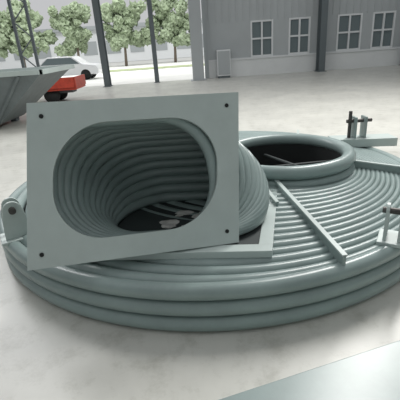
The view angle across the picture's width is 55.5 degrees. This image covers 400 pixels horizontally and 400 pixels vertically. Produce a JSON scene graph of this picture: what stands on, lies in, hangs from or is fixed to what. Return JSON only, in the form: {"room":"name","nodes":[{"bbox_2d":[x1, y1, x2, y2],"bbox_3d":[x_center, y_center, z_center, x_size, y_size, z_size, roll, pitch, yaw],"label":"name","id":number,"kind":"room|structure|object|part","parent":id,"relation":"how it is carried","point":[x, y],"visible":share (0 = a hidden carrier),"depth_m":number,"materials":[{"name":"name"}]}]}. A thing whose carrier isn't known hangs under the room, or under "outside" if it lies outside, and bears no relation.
{"room":"industrial hall","nodes":[
{"label":"industrial hall","id":0,"kind":"room"},
{"bbox_2d":[34,18,201,32],"bbox_3d":[-6.904,-27.060,58.991,52.000,0.500,12.000,-4,22,0],"label":"roof","id":1,"kind":"structure","parent":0,"point":[141,24],"depth_m":53.44,"materials":[{"name":"grey"}]},
{"bbox_2d":[0,65,399,399],"bbox_3d":[-0.080,-1.143,7.174,50.000,0.100,26.150,-4,22,0],"label":"floor","id":2,"kind":"structure","parent":0,"point":[48,351],"depth_m":2.29,"materials":[{"name":"concrete"}]},
{"bbox_2d":[7,0,25,67],"bbox_3d":[-8.597,-8.974,17.055,0.120,8.000,0.120,-4,22,0],"label":"chord","id":3,"kind":"object","parent":2,"relation":"on","point":[8,1],"visible":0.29,"depth_m":17.54,"materials":[{"name":"grey paint"}]},
{"bbox_2d":[22,0,39,66],"bbox_3d":[-7.899,-9.023,17.055,0.120,8.000,0.120,-4,22,0],"label":"chord","id":4,"kind":"object","parent":2,"relation":"on","point":[24,1],"visible":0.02,"depth_m":17.55,"materials":[{"name":"grey paint"}]},
{"bbox_2d":[0,64,74,124],"bbox_3d":[-5.840,-2.526,9.660,4.860,1.320,2.460,-4,22,0],"label":"hopper","id":5,"kind":"object","parent":2,"relation":"on","point":[19,87],"visible":1,"depth_m":8.87,"materials":[{"name":"paint"}]},
{"bbox_2d":[44,74,85,101],"bbox_3d":[-6.302,-3.970,13.892,3.980,0.850,1.350,-4,22,0],"label":"red steel flatbed","id":6,"kind":"object","parent":2,"relation":"on","point":[62,87],"visible":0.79,"depth_m":13.43,"materials":[{"name":"paint"}]},
{"bbox_2d":[0,111,399,331],"bbox_3d":[0.205,-0.340,4.036,4.319,0.748,4.143,-4,22,0],"label":"furnace cover","id":7,"kind":"object","parent":2,"relation":"on","point":[336,243],"visible":0.63,"depth_m":2.43,"materials":[{"name":"grey metal"}]},
{"bbox_3d":[-1.440,0.119,2.929,0.184,0.293,0.020,-16,25,-27],"label":"lug plate","id":8,"kind":"part","parent":7,"relation":"part of","materials":[{"name":"grey metal"}]},
{"bbox_3d":[-1.388,0.149,2.845,0.171,0.293,0.107,-4,22,0],"label":"lug plate","id":9,"kind":"part","parent":7,"relation":"part of","materials":[{"name":"grey metal"}]},
{"bbox_2d":[26,92,276,270],"bbox_3d":[-0.202,-0.234,2.640,1.696,1.028,1.207,-4,22,0],"label":"duct","id":10,"kind":"object","parent":7,"relation":"on","point":[93,166],"visible":1,"depth_m":2.45,"materials":[{"name":"grey metal"}]},
{"bbox_3d":[0.510,0.144,2.809,0.089,0.050,0.852,1,23,13],"label":"frame","id":11,"kind":"part","parent":10,"relation":"part of","materials":[{"name":"grey metal"}]},
{"bbox_3d":[1.225,0.130,2.488,0.020,0.242,0.152,9,25,28],"label":"lug plate","id":12,"kind":"part","parent":7,"relation":"part of","materials":[{"name":"grey metal"}]},
{"bbox_3d":[1.300,0.141,2.447,0.020,0.242,0.152,9,25,28],"label":"lug plate","id":13,"kind":"part","parent":7,"relation":"part of","materials":[{"name":"grey metal"}]},
{"bbox_2d":[201,0,208,78],"bbox_3d":[0.204,-8.546,18.209,0.200,5.200,0.250,-4,22,0],"label":"door frame","id":14,"kind":"structure","parent":2,"relation":"on","point":[203,4],"depth_m":18.38,"materials":[{"name":"grey metal"}]},
{"bbox_2d":[216,49,230,77],"bbox_3d":[1.162,-6.676,18.636,0.650,1.300,0.420,-4,22,0],"label":"cabinet","id":15,"kind":"object","parent":2,"relation":"on","point":[223,56],"visible":1,"depth_m":18.44,"materials":[{"name":"white metal"}]},
{"bbox_3d":[1.164,-6.647,18.432,0.570,1.080,0.020,-4,22,0],"label":"door","id":16,"kind":"part","parent":15,"relation":"part of","materials":[{"name":"grey metal"}]},
{"bbox_2d":[209,49,399,77],"bbox_3d":[6.980,-6.978,19.040,13.100,0.800,0.150,-4,22,0],"label":"panel","id":17,"kind":"object","parent":2,"relation":"on","point":[388,57],"visible":0.89,"depth_m":18.97,"materials":[{"name":"grey concrete"}]},
{"bbox_2d":[209,47,399,61],"bbox_3d":[6.956,-7.328,18.789,13.100,0.080,0.050,-4,22,0],"label":"trim","id":18,"kind":"structure","parent":17,"relation":"attached to","point":[390,47],"depth_m":18.77,"materials":[{"name":"white metal"}]},
{"bbox_2d":[207,21,250,59],"bbox_3d":[1.413,-7.749,18.568,2.100,1.700,0.150,-4,22,0],"label":"wall","id":19,"kind":"structure","parent":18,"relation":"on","point":[234,36],"depth_m":18.46,"materials":[{"name":"grey metal"}]},
{"bbox_2d":[250,21,252,56],"bbox_3d":[2.500,-7.828,18.497,0.080,1.640,0.080,-4,22,0],"label":"mullion","id":20,"kind":"object","parent":18,"relation":"on","point":[250,21],"visible":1,"depth_m":18.38,"materials":[{"name":"white"}]},
{"bbox_2d":[261,20,262,55],"bbox_3d":[3.009,-7.864,18.497,0.080,1.640,0.080,-4,22,0],"label":"mullion","id":21,"kind":"object","parent":18,"relation":"on","point":[261,20],"visible":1,"depth_m":18.45,"materials":[{"name":"white"}]},
{"bbox_2d":[252,54,270,56],"bbox_3d":[3.059,-7.145,18.796,1.100,0.080,0.070,-4,22,0],"label":"rail","id":22,"kind":"object","parent":21,"relation":"attached to","point":[264,54],"visible":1,"depth_m":18.76,"materials":[{"name":"white metal"}]},
{"bbox_2d":[252,21,270,54],"bbox_3d":[3.007,-7.888,18.557,1.100,1.640,0.030,-4,22,0],"label":"glass","id":23,"kind":"object","parent":21,"relation":"attached to","point":[256,26],"visible":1,"depth_m":18.52,"materials":[{"name":"grey glass"}]},
{"bbox_2d":[252,19,271,21],"bbox_3d":[2.958,-8.586,18.206,1.100,0.080,0.070,-4,22,0],"label":"rail","id":24,"kind":"object","parent":21,"relation":"attached to","point":[267,19],"visible":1,"depth_m":18.18,"materials":[{"name":"white"}]},
{"bbox_2d":[252,37,271,39],"bbox_3d":[3.008,-7.875,18.497,1.100,0.080,0.070,-4,22,0],"label":"rail","id":25,"kind":"object","parent":21,"relation":"attached to","point":[259,37],"visible":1,"depth_m":18.46,"materials":[{"name":"white"}]},
{"bbox_2d":[271,19,272,55],"bbox_3d":[3.518,-7.899,18.497,0.080,1.640,0.080,-4,22,0],"label":"mullion","id":26,"kind":"object","parent":18,"relation":"on","point":[272,19],"visible":1,"depth_m":18.47,"materials":[{"name":"white"}]},
{"bbox_2d":[273,18,288,55],"bbox_3d":[3.932,-7.925,18.568,0.750,1.700,0.150,-4,22,0],"label":"pier","id":27,"kind":"object","parent":18,"relation":"on","point":[280,26],"visible":0.86,"depth_m":18.47,"materials":[{"name":"grey metal"}]},
{"bbox_2d":[290,18,308,52],"bbox_3d":[4.828,-8.015,18.557,1.050,1.640,0.030,-4,22,0],"label":"glass","id":28,"kind":"object","parent":27,"relation":"attached to","point":[304,22],"visible":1,"depth_m":18.56,"materials":[{"name":"grey glass"}]},
{"bbox_2d":[288,18,290,54],"bbox_3d":[4.346,-7.957,18.497,0.080,1.640,0.080,-4,22,0],"label":"mullion","id":29,"kind":"object","parent":18,"relation":"on","point":[289,18],"visible":1,"depth_m":18.51,"materials":[{"name":"white"}]},
{"bbox_2d":[298,17,300,53],"bbox_3d":[4.829,-7.991,18.497,0.080,1.640,0.080,-4,22,0],"label":"mullion","id":30,"kind":"object","parent":18,"relation":"on","point":[299,25],"visible":1,"depth_m":18.45,"materials":[{"name":"white"}]},
{"bbox_2d":[290,34,308,36],"bbox_3d":[4.829,-8.002,18.497,1.050,0.080,0.070,-4,22,0],"label":"rail","id":31,"kind":"object","parent":30,"relation":"attached to","point":[302,34],"visible":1,"depth_m":18.47,"materials":[{"name":"white"}]},
{"bbox_2d":[291,17,308,19],"bbox_3d":[4.779,-8.713,18.206,1.050,0.080,0.070,-4,22,0],"label":"rail","id":32,"kind":"object","parent":30,"relation":"attached to","point":[295,17],"visible":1,"depth_m":18.18,"materials":[{"name":"white"}]},
{"bbox_2d":[307,16,310,52],"bbox_3d":[5.313,-8.025,18.497,0.080,1.640,0.080,-4,22,0],"label":"mullion","id":33,"kind":"object","parent":18,"relation":"on","point":[309,25],"visible":1,"depth_m":18.44,"materials":[{"name":"white"}]},
{"bbox_2d":[309,15,337,52],"bbox_3d":[6.002,-8.070,18.568,1.300,1.700,0.150,-4,22,0],"label":"pier","id":34,"kind":"object","parent":18,"relation":"on","point":[332,19],"visible":0.71,"depth_m":18.48,"materials":[{"name":"grey metal"}]},
{"bbox_2d":[336,14,339,50],"bbox_3d":[6.690,-8.121,18.497,0.080,1.640,0.080,-4,22,0],"label":"mullion","id":35,"kind":"object","parent":34,"relation":"attached to","point":[338,14],"visible":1,"depth_m":18.44,"materials":[{"name":"white"}]},
{"bbox_2d":[340,13,360,15],"bbox_3d":[7.198,-8.883,18.206,1.200,0.080,0.070,-4,22,0],"label":"rail","id":36,"kind":"object","parent":35,"relation":"attached to","point":[352,13],"visible":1,"depth_m":18.18,"materials":[{"name":"white"}]},
{"bbox_2d":[347,14,350,49],"bbox_3d":[7.248,-8.160,18.497,0.080,1.640,0.080,-4,22,0],"label":"mullion","id":37,"kind":"object","parent":18,"relation":"on","point":[349,23],"visible":1,"depth_m":18.46,"materials":[{"name":"white"}]},
{"bbox_2d":[337,48,357,50],"bbox_3d":[7.299,-7.442,18.796,1.200,0.080,0.070,-4,22,0],"label":"rail","id":38,"kind":"object","parent":37,"relation":"attached to","point":[350,48],"visible":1,"depth_m":18.76,"materials":[{"name":"white metal"}]},
{"bbox_2d":[338,15,360,48],"bbox_3d":[7.247,-8.185,18.557,1.200,1.640,0.030,-4,22,0],"label":"glass","id":39,"kind":"object","parent":37,"relation":"attached to","point":[355,19],"visible":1,"depth_m":18.52,"materials":[{"name":"grey glass"}]},
{"bbox_2d":[339,30,359,33],"bbox_3d":[7.248,-8.171,18.497,1.200,0.080,0.070,-4,22,0],"label":"rail","id":40,"kind":"object","parent":37,"relation":"attached to","point":[359,30],"visible":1,"depth_m":18.46,"materials":[{"name":"white"}]},
{"bbox_2d":[360,12,372,49],"bbox_3d":[8.097,-8.216,18.568,0.500,1.700,0.150,-4,22,0],"label":"pier","id":41,"kind":"object","parent":18,"relation":"on","point":[367,17],"visible":0.93,"depth_m":18.48,"materials":[{"name":"grey metal"}]},
{"bbox_2d":[358,13,362,49],"bbox_3d":[7.807,-8.199,18.497,0.080,1.640,0.080,-4,22,0],"label":"mullion","id":42,"kind":"object","parent":41,"relation":"attached to","point":[361,17],"visible":1,"depth_m":18.46,"materials":[{"name":"white"}]},
{"bbox_2d":[370,12,374,48],"bbox_3d":[8.386,-8.240,18.497,0.080,1.640,0.080,-4,22,0],"label":"mullion","id":43,"kind":"object","parent":41,"relation":"attached to","point":[374,12],"visible":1,"depth_m":18.46,"materials":[{"name":"white"}]},
{"bbox_2d":[373,11,394,13],"bbox_3d":[8.844,-8.998,18.206,1.100,0.080,0.070,-4,22,0],"label":"rail","id":44,"kind":"object","parent":43,"relation":"attached to","point":[381,11],"visible":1,"depth_m":18.18,"materials":[{"name":"white"}]},
{"bbox_2d":[372,13,393,46],"bbox_3d":[8.893,-8.300,18.557,1.100,1.640,0.030,-4,22,0],"label":"glass","id":45,"kind":"object","parent":41,"relation":"attached to","point":[378,20],"visible":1,"depth_m":18.55,"materials":[{"name":"grey glass"}]},
{"bbox_2d":[372,46,390,48],"bbox_3d":[8.945,-7.557,18.796,1.100,0.080,0.070,-4,22,0],"label":"rail","id":46,"kind":"object","parent":18,"relation":"on","point":[378,46],"visible":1,"depth_m":18.76,"materials":[{"name":"white metal"}]},
{"bbox_2d":[380,11,385,47],"bbox_3d":[8.894,-8.275,18.497,0.080,1.640,0.080,-4,22,0],"label":"mullion","id":47,"kind":"object","parent":18,"relation":"on","point":[384,13],"visible":1,"depth_m":18.45,"materials":[{"name":"white"}]},
{"bbox_2d":[373,28,392,30],"bbox_3d":[8.894,-8.286,18.497,1.100,0.080,0.070,-4,22,0],"label":"rail","id":48,"kind":"object","parent":47,"relation":"attached to","point":[388,28],"visible":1,"depth_m":18.47,"materials":[{"name":"white"}]},
{"bbox_2d":[392,10,399,46],"bbox_3d":[10.191,-8.363,18.568,1.500,1.700,0.150,-4,22,0],"label":"pier","id":49,"kind":"object","parent":18,"relation":"on","point":[396,39],"visible":0.8,"depth_m":18.54,"materials":[{"name":"grey metal"}]},
{"bbox_2d":[390,10,396,46],"bbox_3d":[9.403,-8.311,18.497,0.080,1.640,0.080,-4,22,0],"label":"mullion","id":50,"kind":"object","parent":49,"relation":"attached to","point":[394,16],"visible":1,"depth_m":18.46,"materials":[{"name":"white"}]},
{"bbox_2d":[219,340,399,399],"bbox_3d":[0.805,0.904,1.471,1.800,0.310,0.560,-10,23,-15],"label":"panel","id":51,"kind":"object","parent":2,"relation":"on","point":[374,374],"visible":1,"depth_m":1.53,"materials":[{"name":"grey metal"}]},
{"bbox_3d":[-0.062,-5.906,18.655,0.770,0.020,0.840,-4,22,0],"label":"base plate","id":52,"kind":"object","parent":2,"relation":"on","visible":0},
{"bbox_2d":[188,0,204,79],"bbox_3d":[-0.321,-9.600,17.144,0.550,7.980,0.600,-4,22,0],"label":"steel column","id":53,"kind":"structure","parent":52,"relation":"on","point":[194,10],"depth_m":17.69,"materials":[{"name":"grey metal"}]},
{"bbox_3d":[-4.501,-5.595,18.655,0.364,0.020,0.700,-4,22,0],"label":"base plate","id":54,"kind":"object","parent":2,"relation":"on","visible":0},
{"bbox_2d":[91,0,111,85],"bbox_3d":[-4.760,-9.290,17.144,0.260,7.980,0.500,-4,22,0],"label":"steel column","id":55,"kind":"structure","parent":54,"relation":"on","point":[95,3],"depth_m":17.79,"materials":[{"name":"grey metal"}]},
{"bbox_3d":[5.921,-6.362,18.748,0.420,0.020,0.700,-4,22,0],"label":"base plate","id":56,"kind":"object","parent":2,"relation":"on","visible":0},
{"bbox_2d":[315,0,328,70],"bbox_3d":[5.662,-10.056,17.236,0.300,7.980,0.500,-4,22,0],"label":"steel column","id":57,"kind":"structure","parent":56,"relation":"on","point":[322,14],"depth_m":18.04,"materials":[{"name":"grey metal"}]},
{"bbox_3d":[-2.112,-5.838,18.840,0.280,0.020,0.280,-4,22,0],"label":"base plate","id":58,"kind":"object","parent":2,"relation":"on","visible":0},
{"bbox_2d":[147,0,159,81],"bbox_3d":[-2.371,-9.533,17.329,0.200,7.980,0.200,-4,22,0],"label":"steel column","id":59,"kind":"structure","parent":58,"relation":"on","point":[149,3],"depth_m":18.03,"materials":[{"name":"grey metal"}]},
{"bbox_2d":[205,0,399,23],"bbox_3d":[6.635,-11.919,17.019,13.100,6.500,0.150,-4,22,0],"label":"panel","id":60,"kind":"object","parent":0,"point":[211,2],"visible":0.67,"depth_m":18.04,"materials":[{"name":"grey metal"}]},
{"bbox_2d":[207,0,396,22],"bbox_3d":[6.651,-11.896,16.932,12.930,6.480,0.030,-4,22,0],"label":"ribs","id":61,"kind":"object","parent":60,"relation":"attached to","point":[207,0],"visible":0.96,"depth_m":18.02,"materials":[{"name":"grey metal"}]},
{"label":"outside","id":62,"kind":"structure","parent":0,"visible":0},
{"bbox_2d":[61,56,204,86],"bbox_3d":[-1.344,-19.216,51.623,120.000,0.100,69.850,-4,22,0],"label":"ground","id":63,"kind":"structure","parent":62,"point":[180,73],"depth_m":26.76,"materials":[{"name":"grey concrete"}]},
{"bbox_2d":[0,0,49,67],"bbox_3d":[-18.641,-16.765,39.103,6.044,7.083,3.418,-3,22,2],"label":"tree","id":64,"kind":"object","parent":63,"relation":"on","point":[7,37],"visible":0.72,"depth_m":38.15,"materials":[{"name":"green plant"}]},
{"bbox_2d":[41,1,92,56],"bbox_3d":[-13.847,-17.165,40.044,5.682,6.491,3.052,-4,22,0],"label":"tree","id":65,"kind":"object","parent":63,"relation":"on","point":[70,17],"visible":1,"depth_m":39.17,"materials":[{"name":"green plant"}]},
{"bbox_2d":[36,56,101,79],"bbox_3d":[-8.601,-8.610,24.861,4.242,1.469,1.720,-4,22,0],"label":"car","id":66,"kind":"object","parent":63,"relation":"on","point":[90,70],"visible":0.52,"depth_m":24.09,"materials":[{"name":"white paint"}]},
{"bbox_2d":[0,23,203,68],"bbox_3d":[-6.743,-24.751,59.936,50.000,4.500,10.000,-4,22,0],"label":"wall","id":67,"kind":"structure","parent":63,"relation":"on","point":[10,63],"depth_m":55.81,"materials":[{"name":"white"}]},
{"bbox_2d":[13,53,28,59],"bbox_3d":[-26.153,-21.352,55.340,2.000,1.800,0.150,-4,22,0],"label":"window strip","id":68,"kind":"object","parent":67,"relation":"attached to","point":[16,57],"visible":0.29,"depth_m":55.47,"materials":[{"name":"grey"}]},
{"bbox_2d":[37,46,51,58],"bbox_3d":[-22.761,-21.589,55.340,2.000,1.800,0.150,-4,22,0],"label":"window strip","id":69,"kind":"object","parent":67,"relation":"attached to","point":[42,54],"visible":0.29,"depth_m":55.44,"materials":[{"name":"grey"}]},
{"bbox_2d":[84,41,97,55],"bbox_3d":[-15.978,-22.063,55.340,2.000,1.800,0.150,-4,22,0],"label":"window strip","id":70,"kind":"object","parent":67,"relation":"attached to","point":[92,46],"visible":0.79,"depth_m":55.32,"materials":[{"name":"grey"}]},
{"bbox_2d":[106,41,120,53],"bbox_3d":[-12.586,-22.300,55.340,2.000,1.800,0.150,-4,22,0],"label":"window strip","id":71,"kind":"object","parent":67,"relation":"attached to","point":[109,51],"visible":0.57,"depth_m":55.44,"materials":[{"name":"grey"}]},
{"bbox_2d":[130,45,143,51],"bbox_3d":[-9.194,-22.537,55.340,2.000,1.800,0.150,-4,22,0],"label":"window strip","id":72,"kind":"object","parent":67,"relation":"attached to","point":[132,48],"visible":0.43,"depth_m":55.47,"materials":[{"name":"grey"}]},
{"bbox_2d":[155,39,167,50],"bbox_3d":[-5.803,-22.775,55.340,2.000,1.800,0.150,-4,22,0],"label":"window strip","id":73,"kind":"object","parent":67,"relation":"attached to","point":[163,46],"visible":0.29,"depth_m":55.43,"materials":[{"name":"grey"}]},
{"bbox_2d":[177,45,190,48],"bbox_3d":[-2.411,-23.012,55.340,2.000,1.800,0.150,-4,22,0],"label":"window strip","id":74,"kind":"object","parent":67,"relation":"attached to","point":[179,46],"visible":0.36,"depth_m":55.54,"materials":[{"name":"grey"}]},
{"bbox_2d":[100,0,150,65],"bbox_3d":[-7.695,-17.238,39.219,5.815,6.458,3.162,-6,22,-5],"label":"tree","id":75,"kind":"object","parent":63,"relation":"on","point":[124,18],"visible":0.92,"depth_m":38.22,"materials":[{"name":"green plant"}]},
{"bbox_2d":[110,64,204,71],"bbox_3d":[-5.794,-11.177,32.547,70.000,0.040,3.000,-4,22,0],"label":"grass verge","id":76,"kind":"structure","parent":63,"relation":"on","point":[189,65],"depth_m":32.06,"materials":[{"name":"green plant"}]},
{"bbox_2d":[144,0,190,61],"bbox_3d":[-2.729,-18.202,39.988,5.844,7.013,2.941,-1,22,7],"label":"tree","id":77,"kind":"object","parent":63,"relation":"on","point":[174,26],"visible":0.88,"depth_m":39.29,"materials":[{"name":"green plant"}]}
]}

